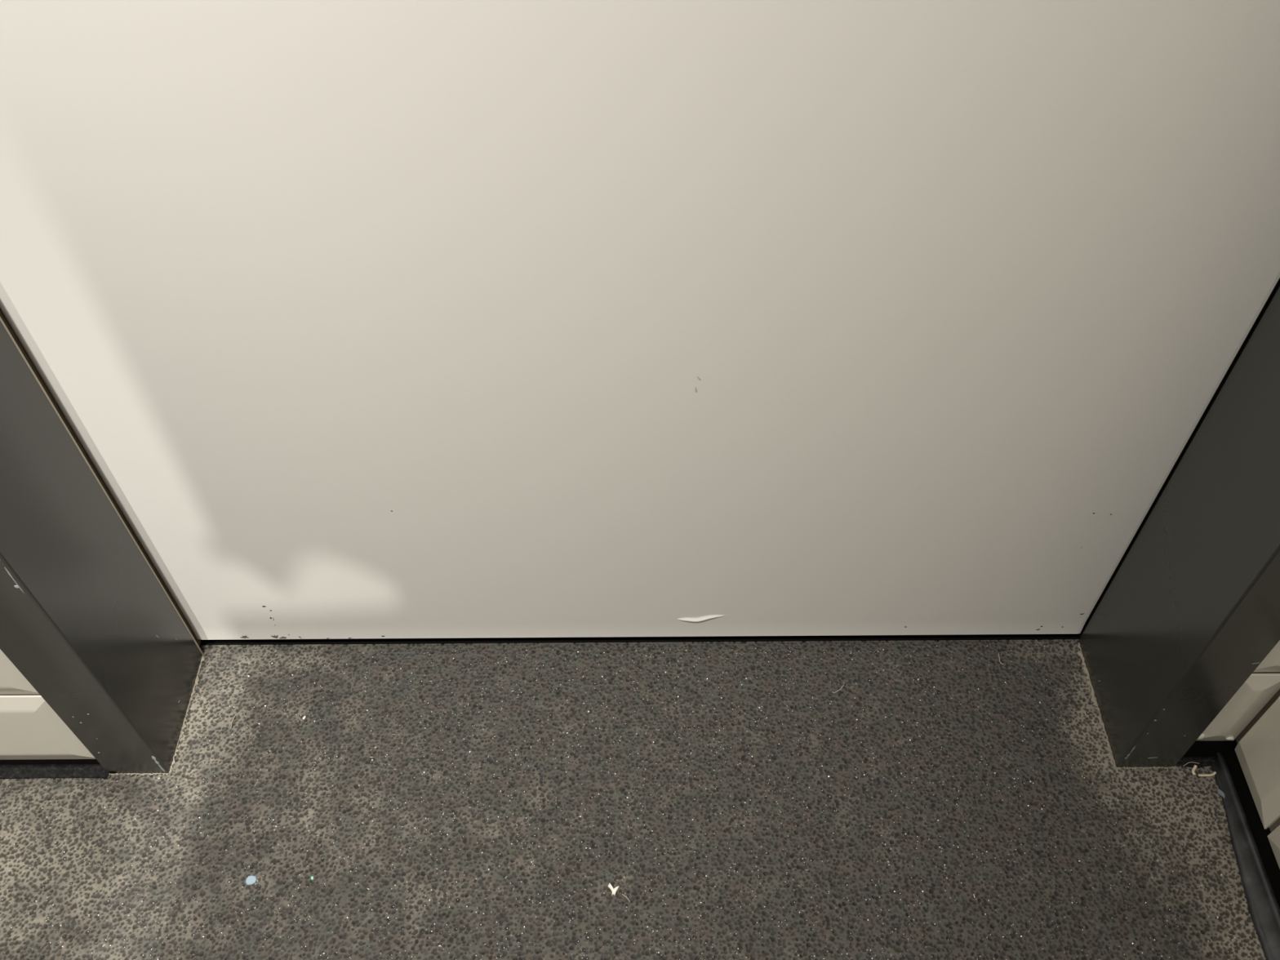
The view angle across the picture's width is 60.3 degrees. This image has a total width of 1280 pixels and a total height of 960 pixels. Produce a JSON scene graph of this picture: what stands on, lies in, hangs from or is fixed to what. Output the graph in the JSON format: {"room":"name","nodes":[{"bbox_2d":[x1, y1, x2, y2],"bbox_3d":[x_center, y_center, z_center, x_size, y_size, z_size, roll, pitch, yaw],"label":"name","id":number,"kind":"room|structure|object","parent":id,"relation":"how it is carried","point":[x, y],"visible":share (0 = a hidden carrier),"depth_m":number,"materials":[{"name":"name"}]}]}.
{"room":"corridor","nodes":[
{"label":"corridor","id":0,"kind":"room"},
{"bbox_2d":[0,639,1266,959],"bbox_3d":[-0.262,0.840,0.471,1.508,0.050,1.750,0,50,0],"label":"floor","id":1,"kind":"structure","parent":0,"point":[35,862],"depth_m":0.90,"materials":[{"name":"carpet"}]},
{"bbox_2d":[245,875,256,884],"bbox_3d":[-0.308,0.317,0.872,0.008,0.001,0.007,0,50,0],"label":"blue fleck","id":2,"kind":"object","parent":1,"relation":"on","point":[250,880],"visible":1,"depth_m":0.87,"materials":[{"name":"plastic"}]},
{"bbox_2d":[608,883,619,895],"bbox_3d":[-0.022,0.322,0.866,0.008,0.001,0.010,19,53,16],"label":"paper scrap","id":3,"kind":"object","parent":1,"relation":"on","point":[614,891],"visible":1,"depth_m":0.87,"materials":[{"name":"white paper"}]},
{"bbox_2d":[0,645,1244,959],"bbox_3d":[-0.074,0.313,0.874,1.087,0.001,0.414,0,50,0],"label":"grains","id":4,"kind":"object","parent":1,"relation":"on","point":[936,646],"visible":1,"depth_m":0.91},
{"bbox_2d":[1191,764,1197,775],"bbox_3d":[0.465,0.243,0.923,0.004,0.004,0.009,17,52,14],"label":"peel","id":5,"kind":"object","parent":1,"relation":"on","point":[1195,766],"visible":1,"depth_m":0.92,"materials":[{"name":"beige"}]},
{"bbox_2d":[1197,771,1216,776],"bbox_3d":[0.475,0.246,0.921,0.015,0.003,0.004,-6,50,-5],"label":"bit","id":6,"kind":"object","parent":1,"relation":"on","point":[1214,773],"visible":1,"depth_m":0.92,"materials":[{"name":"beige"}]},
{"bbox_2d":[1217,788,1225,798],"bbox_3d":[0.481,0.259,0.911,0.004,0.001,0.008,-35,58,-25],"label":"strip","id":7,"kind":"object","parent":1,"relation":"on","point":[1220,793],"visible":1,"depth_m":0.91,"materials":[{"name":"grey plastic"}]},
{"bbox_2d":[0,640,1279,759],"bbox_3d":[-0.272,-0.591,0.100,1.510,2.450,0.223,0,50,0],"label":"wall","id":8,"kind":"structure","parent":0,"point":[30,729],"depth_m":0.86,"materials":[{"name":"white paint"}]},
{"bbox_2d":[0,759,108,778],"bbox_3d":[-0.734,0.245,0.929,0.568,0.020,0.014,0,50,0],"label":"baseboard","id":9,"kind":"structure","parent":8,"relation":"attached to","point":[25,768],"depth_m":0.93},
{"bbox_2d":[0,309,205,776],"bbox_3d":[-0.430,-0.470,0.203,0.057,2.042,0.178,0,50,0],"label":"trim","id":10,"kind":"structure","parent":8,"relation":"attached to","point":[87,618],"depth_m":0.80,"materials":[{"name":"grey paint"}]},
{"bbox_2d":[0,0,1279,639],"bbox_3d":[-0.009,-0.507,0.252,0.805,1.984,0.044,0,50,0],"label":"door","id":11,"kind":"structure","parent":8,"relation":"in","point":[362,318],"depth_m":0.69,"materials":[{"name":"white paint"}]},
{"bbox_2d":[200,618,1088,645],"bbox_3d":[0.001,0.127,1.062,0.860,0.047,0.100,0,50,0],"label":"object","id":12,"kind":"structure","parent":8,"relation":"attached to","point":[963,637],"depth_m":1.01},
{"bbox_2d":[1075,278,1279,771],"bbox_3d":[0.416,-0.475,0.200,0.056,2.042,0.179,0,50,0],"label":"trim","id":13,"kind":"structure","parent":8,"relation":"attached to","point":[1190,609],"depth_m":0.80,"materials":[{"name":"grey paint"}]},
{"bbox_2d":[1175,735,1238,768],"bbox_3d":[0.471,0.228,0.917,0.040,0.044,0.010,0,50,0],"label":"baseboard","id":14,"kind":"structure","parent":8,"relation":"attached to","point":[1202,752],"depth_m":0.93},
{"bbox_2d":[1234,688,1279,868],"bbox_3d":[0.532,0.073,-0.460,0.107,2.450,1.734,0,50,0],"label":"wall","id":15,"kind":"structure","parent":0,"point":[1257,749],"depth_m":0.85,"materials":[{"name":"white paint"}]},
{"bbox_2d":[1211,738,1279,959],"bbox_3d":[0.483,0.854,0.401,0.021,0.038,1.634,0,50,0],"label":"baseboard","id":16,"kind":"structure","parent":15,"relation":"attached to","point":[1259,868],"depth_m":0.87,"materials":[{"name":"rubber"}]}
]}

